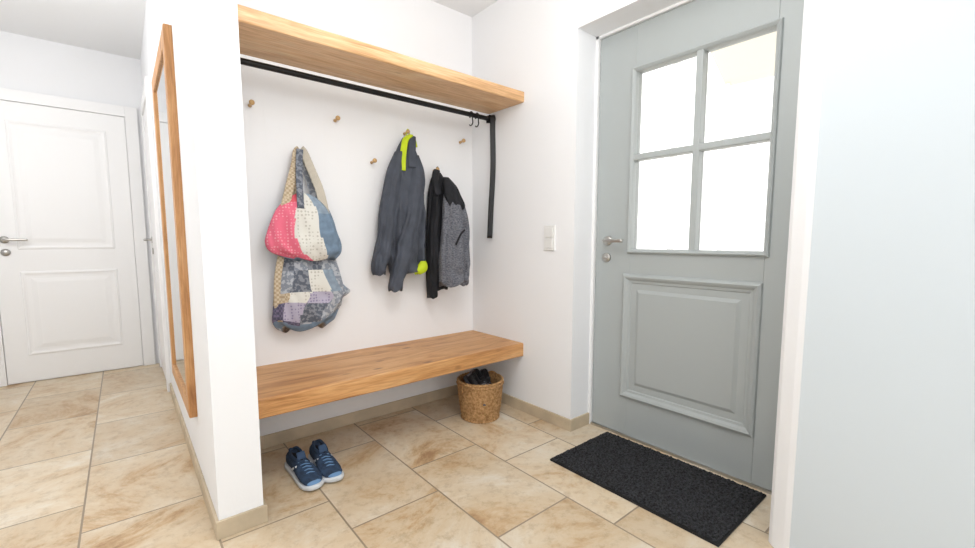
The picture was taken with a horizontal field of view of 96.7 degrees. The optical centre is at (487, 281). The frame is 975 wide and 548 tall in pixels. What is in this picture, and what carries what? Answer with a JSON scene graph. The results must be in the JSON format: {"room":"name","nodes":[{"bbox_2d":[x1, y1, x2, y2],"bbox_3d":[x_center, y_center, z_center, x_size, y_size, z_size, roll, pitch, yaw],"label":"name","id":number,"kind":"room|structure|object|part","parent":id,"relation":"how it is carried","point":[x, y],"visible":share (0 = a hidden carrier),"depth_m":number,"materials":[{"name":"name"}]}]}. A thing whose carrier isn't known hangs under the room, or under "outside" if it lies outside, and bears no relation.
{"room":"entrance hallway","nodes":[
{"label":"entrance hallway","id":0,"kind":"room"},
{"bbox_2d":[0,31,158,384],"bbox_3d":[-3.394,-0.503,3.189,1.743,2.490,0.140,-5,7,-40],"label":"wall","id":1,"kind":"structure","parent":0,"point":[28,64],"depth_m":3.26,"materials":[{"name":"white paint"}]},
{"bbox_2d":[0,317,7,386],"bbox_3d":[-3.503,-0.290,3.010,0.080,2.100,0.024,-5,7,-40],"label":"door frame","id":2,"kind":"structure","parent":1,"relation":"attached to","point":[3,374],"depth_m":3.10,"materials":[{"name":"white paint"}]},
{"bbox_2d":[0,88,124,116],"bbox_3d":[-3.176,-1.321,3.186,0.775,0.080,0.024,-5,7,-40],"label":"door frame","id":3,"kind":"structure","parent":1,"relation":"in","point":[12,95],"depth_m":3.19,"materials":[{"name":"white paint"}]},
{"bbox_2d":[0,100,143,384],"bbox_3d":[-3.179,-0.279,3.291,0.771,2.012,0.014,-5,7,-40],"label":"leaf","id":4,"kind":"object","parent":1,"relation":"attached to","point":[21,367],"visible":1,"depth_m":3.29,"materials":[{"name":"white paint"}]},
{"bbox_2d":[0,236,8,242],"bbox_3d":[-3.423,-0.295,3.069,0.050,0.050,0.008,-5,7,-40],"label":"rose","id":5,"kind":"object","parent":4,"relation":"attached to","point":[2,237],"visible":0.57,"depth_m":3.06,"materials":[{"name":"metal"}]},
{"bbox_2d":[0,249,10,255],"bbox_3d":[-3.423,-0.206,3.078,0.050,0.050,0.008,-5,7,-40],"label":"plate","id":6,"kind":"object","parent":4,"relation":"attached to","point":[5,252],"visible":1,"depth_m":3.08,"materials":[{"name":"metal"}]},
{"bbox_2d":[1,238,27,240],"bbox_3d":[-3.364,-0.297,3.084,0.130,0.018,0.062,-5,7,-40],"label":"lever","id":7,"kind":"object","parent":4,"relation":"attached to","point":[3,239],"visible":1,"depth_m":3.06,"materials":[{"name":"metal"}]},
{"bbox_2d":[4,119,115,249],"bbox_3d":[-3.172,-0.699,3.243,0.535,0.910,0.006,-5,7,-40],"label":"panel","id":8,"kind":"object","parent":4,"relation":"attached to","point":[60,177],"visible":1,"depth_m":3.23,"materials":[{"name":"white paint"}]},
{"bbox_2d":[20,269,122,355],"bbox_3d":[-3.172,0.222,3.331,0.535,0.620,0.006,-5,7,-40],"label":"panel","id":9,"kind":"object","parent":4,"relation":"attached to","point":[65,310],"visible":1,"depth_m":3.32,"materials":[{"name":"white paint"}]},
{"bbox_2d":[124,106,155,365],"bbox_3d":[-2.848,-0.343,3.557,0.080,2.100,0.024,-5,7,-40],"label":"door frame","id":10,"kind":"structure","parent":1,"relation":"attached to","point":[131,119],"depth_m":3.54,"materials":[{"name":"white paint"}]},
{"bbox_2d":[140,0,262,520],"bbox_3d":[-1.814,-0.442,2.553,0.143,2.490,2.870,-5,7,-40],"label":"wall","id":11,"kind":"structure","parent":0,"point":[225,433],"depth_m":1.50,"materials":[{"name":"white paint"}]},
{"bbox_2d":[141,84,145,114],"bbox_3d":[-2.475,-1.316,3.131,0.024,0.080,0.690,-5,7,-40],"label":"door","id":12,"kind":"structure","parent":11,"relation":"in","point":[143,101],"depth_m":3.12,"materials":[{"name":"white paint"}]},
{"bbox_2d":[140,107,161,366],"bbox_3d":[-2.723,-0.339,3.521,0.024,2.100,0.080,-5,7,-40],"label":"door frame","id":13,"kind":"structure","parent":11,"relation":"attached to","point":[142,119],"depth_m":3.49,"materials":[{"name":"white paint"}]},
{"bbox_2d":[143,103,165,377],"bbox_3d":[-2.471,-0.273,3.234,0.014,2.012,0.686,-5,7,-40],"label":"leaf","id":14,"kind":"object","parent":11,"relation":"attached to","point":[145,111],"visible":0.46,"depth_m":3.30,"materials":[{"name":"white paint"}]},
{"bbox_2d":[144,120,156,248],"bbox_3d":[-2.479,-0.694,3.187,0.006,0.910,0.450,-5,7,-40],"label":"panel","id":15,"kind":"object","parent":14,"relation":"attached to","point":[146,125],"visible":0.79,"depth_m":3.17,"materials":[{"name":"white paint"}]},
{"bbox_2d":[155,269,163,353],"bbox_3d":[-2.479,0.227,3.276,0.006,0.620,0.450,-5,7,-40],"label":"panel","id":16,"kind":"object","parent":14,"relation":"attached to","point":[156,271],"visible":0.76,"depth_m":3.27,"materials":[{"name":"white paint"}]},
{"bbox_2d":[144,77,170,391],"bbox_3d":[-2.228,-0.282,2.934,0.024,2.100,0.080,-5,7,-40],"label":"door frame","id":17,"kind":"structure","parent":11,"relation":"attached to","point":[146,79],"depth_m":2.90,"materials":[{"name":"white paint"}]},
{"bbox_2d":[152,23,197,417],"bbox_3d":[-1.510,-0.242,2.074,0.029,1.585,0.820,-5,7,-40],"label":"wall mirror","id":18,"kind":"object","parent":11,"relation":"attached to","point":[163,79],"depth_m":1.87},
{"bbox_2d":[170,383,218,535],"bbox_3d":[-1.571,0.804,2.262,0.011,0.066,1.930,-5,7,-40],"label":"baseboard","id":19,"kind":"structure","parent":11,"relation":"attached to","point":[207,498],"depth_m":1.92,"materials":[{"name":"tile"}]},
{"bbox_2d":[215,504,267,540],"bbox_3d":[-0.888,0.870,1.571,0.165,0.066,0.011,-5,7,-40],"label":"baseboard","id":20,"kind":"structure","parent":11,"relation":"attached to","point":[229,526],"depth_m":1.56,"materials":[{"name":"tile"}]},
{"bbox_2d":[240,57,495,237],"bbox_3d":[-0.534,-0.615,2.278,1.485,0.769,0.063,-5,7,-40],"label":"rail","id":21,"kind":"object","parent":11,"relation":"attached to","point":[491,119],"visible":0.96,"depth_m":2.35,"materials":[{"name":"black metal"}]},
{"bbox_2d":[237,4,523,113],"bbox_3d":[-0.457,-1.032,2.146,1.485,0.060,0.318,-5,7,-40],"label":"shelf","id":22,"kind":"object","parent":11,"relation":"attached to","point":[262,35],"visible":0.97,"depth_m":1.97,"materials":[{"name":"brown wood"}]},
{"bbox_2d":[0,0,497,59],"bbox_3d":[-0.731,-1.615,1.228,3.650,0.100,6.450,-5,7,-40],"label":"ceiling","id":23,"kind":"structure","parent":0,"point":[115,27],"depth_m":2.86,"materials":[{"name":"white paint"}]},
{"bbox_2d":[237,0,472,435],"bbox_3d":[-0.612,-0.448,2.615,1.777,2.490,0.160,-5,7,-40],"label":"wall","id":24,"kind":"structure","parent":0,"point":[288,112],"depth_m":2.41,"materials":[{"name":"white paint"}]},
{"bbox_2d":[248,100,254,106],"bbox_3d":[-1.105,-0.832,2.025,0.025,0.026,0.051,-5,7,-40],"label":"peg","id":25,"kind":"object","parent":24,"relation":"attached to","point":[251,102],"visible":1,"depth_m":2.01,"materials":[{"name":"brown wood"}]},
{"bbox_2d":[260,385,457,448],"bbox_3d":[-0.668,0.774,2.573,1.487,0.066,0.011,-5,7,-40],"label":"baseboard","id":26,"kind":"structure","parent":24,"relation":"attached to","point":[273,439],"depth_m":2.48,"materials":[{"name":"tile"}]},
{"bbox_2d":[256,330,522,418],"bbox_3d":[-0.509,0.443,2.351,1.485,0.082,0.503,-5,7,-40],"label":"bench","id":27,"kind":"object","parent":24,"relation":"attached to","point":[289,386],"visible":0.94,"depth_m":2.15,"materials":[{"name":"brown wood"}]},
{"bbox_2d":[0,363,773,547],"bbox_3d":[-0.731,0.963,1.476,3.650,0.100,6.450,-5,7,-40],"label":"floor","id":28,"kind":"structure","parent":0,"point":[102,459],"depth_m":1.88,"materials":[{"name":"tile"}]},
{"bbox_2d":[285,446,323,490],"bbox_3d":[-0.816,0.814,1.921,0.101,0.109,0.304,-5,8,-43],"label":"sneaker","id":29,"kind":"object","parent":28,"relation":"on","point":[305,474],"visible":1,"depth_m":1.89,"materials":[{"name":"fabric"}]},
{"bbox_2d":[308,439,343,482],"bbox_3d":[-0.749,0.808,1.983,0.101,0.109,0.304,-5,7,-40],"label":"sneaker","id":30,"kind":"object","parent":28,"relation":"on","point":[331,470],"visible":0.94,"depth_m":1.95,"materials":[{"name":"fabric"}]},
{"bbox_2d":[456,368,503,423],"bbox_3d":[-0.044,0.661,2.578,0.284,0.288,0.284,-1,6,-15],"label":"wicker basket","id":31,"kind":"object","parent":28,"relation":"on","point":[479,392],"visible":1,"depth_m":2.49,"materials":[{"name":"brown wicker"}]},
{"bbox_2d":[550,432,765,546],"bbox_3d":[0.722,0.862,1.925,0.462,0.016,0.769,-5,7,-40],"label":"doormat","id":32,"kind":"object","parent":28,"relation":"on","point":[709,506],"visible":1,"depth_m":1.84,"materials":[{"name":"carpet"}]},
{"bbox_2d":[590,421,771,494],"bbox_3d":[0.929,0.843,2.134,0.070,0.012,1.004,-5,7,-40],"label":"door sill","id":33,"kind":"structure","parent":28,"relation":"on","point":[752,485],"depth_m":2.06,"materials":[{"name":"metal"}]},
{"bbox_2d":[472,0,595,418],"bbox_3d":[0.288,-0.456,2.698,0.290,2.490,0.870,-5,7,-40],"label":"wall","id":34,"kind":"structure","parent":0,"point":[533,296],"depth_m":2.47,"materials":[{"name":"white paint"}]},
{"bbox_2d":[501,392,569,430],"bbox_3d":[0.177,0.760,2.713,0.011,0.066,0.859,-5,7,-40],"label":"baseboard","id":35,"kind":"structure","parent":34,"relation":"attached to","point":[560,421],"depth_m":2.57,"materials":[{"name":"tile"}]},
{"bbox_2d":[544,225,555,250],"bbox_3d":[0.344,-0.243,2.415,0.012,0.140,0.080,-5,7,-40],"label":"light switch","id":36,"kind":"object","parent":34,"relation":"attached to","point":[549,230],"visible":1,"depth_m":2.41,"materials":[{"name":"plastic"}]},
{"bbox_2d":[569,412,588,431],"bbox_3d":[0.516,0.788,2.431,0.166,0.066,0.011,-5,7,-40],"label":"baseboard","id":37,"kind":"structure","parent":34,"relation":"attached to","point":[580,421],"depth_m":2.42,"materials":[{"name":"tile"}]},
{"bbox_2d":[588,36,600,423],"bbox_3d":[0.609,-0.239,2.409,0.075,2.115,0.015,-5,7,-40],"label":"door frame","id":38,"kind":"structure","parent":34,"relation":"attached to","point":[598,41],"depth_m":2.38,"materials":[{"name":"white paint"}]},
{"bbox_2d":[578,0,681,36],"bbox_3d":[0.892,-1.439,1.880,0.290,0.375,1.008,-5,7,-40],"label":"lintel","id":39,"kind":"object","parent":34,"relation":"attached to","point":[597,18],"depth_m":2.09,"materials":[{"name":"white paint"}]},
{"bbox_2d":[592,0,803,490],"bbox_3d":[0.927,-0.209,2.031,0.075,2.103,1.004,-5,7,-40],"label":"door","id":40,"kind":"structure","parent":34,"relation":"in","point":[683,25],"depth_m":1.94,"materials":[{"name":"grey paint"}]},
{"bbox_2d":[602,253,610,261],"bbox_3d":[0.640,-0.130,2.337,0.012,0.050,0.050,-5,7,-40],"label":"rose","id":41,"kind":"object","parent":40,"relation":"attached to","point":[604,254],"visible":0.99,"depth_m":2.33,"materials":[{"name":"metal"}]},
{"bbox_2d":[604,236,611,245],"bbox_3d":[0.644,-0.219,2.325,0.010,0.052,0.052,-5,7,-40],"label":"rose","id":42,"kind":"object","parent":40,"relation":"attached to","point":[606,237],"visible":0.54,"depth_m":2.32,"materials":[{"name":"metal"}]},
{"bbox_2d":[602,239,622,242],"bbox_3d":[0.659,-0.213,2.266,0.064,0.018,0.130,-5,7,-40],"label":"lever","id":43,"kind":"object","parent":40,"relation":"attached to","point":[603,240],"visible":1,"depth_m":2.23,"materials":[{"name":"metal"}]},
{"bbox_3d":[0.691,-0.230,2.324,0.060,2.088,0.214,-5,7,-40],"label":"lock stile","id":44,"kind":"part","parent":40,"relation":"part of","materials":[{"name":"grey wood"}]},
{"bbox_2d":[625,253,764,482],"bbox_3d":[0.955,0.349,2.062,0.060,0.986,0.610,-5,7,-40],"label":"panel","id":45,"kind":"object","parent":40,"relation":"attached to","point":[729,452],"visible":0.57,"depth_m":2.00,"materials":[{"name":"grey paint"}]},
{"bbox_2d":[619,273,763,437],"bbox_3d":[0.915,0.310,2.047,0.020,0.660,0.650,-5,7,-40],"label":"trim","id":46,"kind":"structure","parent":45,"relation":"attached to","point":[687,346],"depth_m":2.00,"materials":[{"name":"grey paint"}]},
{"bbox_2d":[688,49,706,250],"bbox_3d":[0.954,-0.581,1.962,0.056,0.884,0.030,-5,7,-40],"label":"window muntin","id":47,"kind":"object","parent":40,"relation":"attached to","point":[701,54],"visible":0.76,"depth_m":1.94,"materials":[{"name":"grey paint"}]},
{"bbox_3d":[0.953,-0.582,1.971,0.006,0.884,0.610,-5,7,-40],"label":"glass pane","id":48,"kind":"part","parent":40,"relation":"part of","materials":[{"name":"glass"}]},
{"bbox_2d":[627,17,783,256],"bbox_3d":[0.945,-0.581,1.964,0.065,0.920,0.646,-5,7,-40],"label":"window moulding","id":49,"kind":"structure","parent":40,"relation":"attached to","point":[778,24],"depth_m":1.88,"materials":[{"name":"grey paint"}]},
{"bbox_3d":[0.949,-0.603,1.966,0.054,0.030,0.610,-5,7,-40],"label":"horizontal muntin","id":50,"kind":"part","parent":49,"relation":"part of","materials":[{"name":"grey wood"}]},
{"bbox_3d":[1.204,-0.171,1.715,0.060,2.088,0.162,-5,7,-40],"label":"hinge stile","id":51,"kind":"part","parent":40,"relation":"part of","materials":[{"name":"grey wood"}]},
{"bbox_2d":[768,0,974,547],"bbox_3d":[1.830,-0.264,0.706,0.500,2.490,2.162,-5,7,-40],"label":"wall","id":52,"kind":"structure","parent":0,"point":[875,434],"depth_m":1.21,"materials":[{"name":"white paint"}]},
{"bbox_3d":[-0.321,-0.696,2.699,0.025,0.026,0.051,-5,7,-40],"label":"peg","id":53,"kind":"object","parent":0,"visible":0},
{"bbox_2d":[426,167,447,298],"bbox_3d":[-0.302,-0.304,2.690,0.187,0.810,0.130,-5,7,-40],"label":"jacket","id":54,"kind":"object","parent":53,"relation":"hanging from","point":[435,190],"visible":0.8,"depth_m":2.63,"materials":[{"name":"fabric"}]},
{"bbox_2d":[439,177,469,287],"bbox_3d":[-0.202,-0.301,2.657,0.218,0.670,0.139,-3,6,-26],"label":"hoodie","id":55,"kind":"object","parent":53,"relation":"hanging from","point":[454,253],"visible":1,"depth_m":2.61,"materials":[{"name":"grey fabric"}]},
{"bbox_2d":[442,177,464,209],"bbox_3d":[-0.203,-0.532,2.633,0.137,0.205,0.109,-1,6,-8],"label":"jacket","id":56,"kind":"object","parent":55,"relation":"attached to","point":[452,199],"depth_m":2.60,"materials":[{"name":"black fabric"}]},
{"bbox_3d":[-0.948,-0.646,2.175,0.025,0.026,0.051,-5,7,-40],"label":"peg","id":57,"kind":"object","parent":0,"visible":0},
{"bbox_2d":[265,146,341,260],"bbox_3d":[-0.906,-0.385,2.125,0.365,0.569,0.132,-5,7,-40],"label":"tote bag","id":58,"kind":"object","parent":57,"relation":"hanging from","point":[302,227],"visible":1,"depth_m":2.10,"materials":[{"name":"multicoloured fabric"}]},
{"bbox_2d":[272,162,349,332],"bbox_3d":[-0.899,-0.204,2.202,0.398,0.910,0.102,-5,7,-40],"label":"bag","id":59,"kind":"object","parent":57,"relation":"hanging from","point":[308,294],"visible":0.77,"depth_m":2.17,"materials":[{"name":"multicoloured fabric"}]},
{"bbox_3d":[-0.477,-0.878,2.550,0.025,0.026,0.051,-5,7,-40],"label":"peg","id":60,"kind":"object","parent":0,"visible":0},
{"bbox_2d":[371,129,427,291],"bbox_3d":[-0.506,-0.415,2.481,0.345,0.940,0.171,-5,7,-40],"label":"jacket","id":61,"kind":"object","parent":60,"relation":"hanging from","point":[401,231],"visible":1,"depth_m":2.45,"materials":[{"name":"grey fabric"}]}
]}

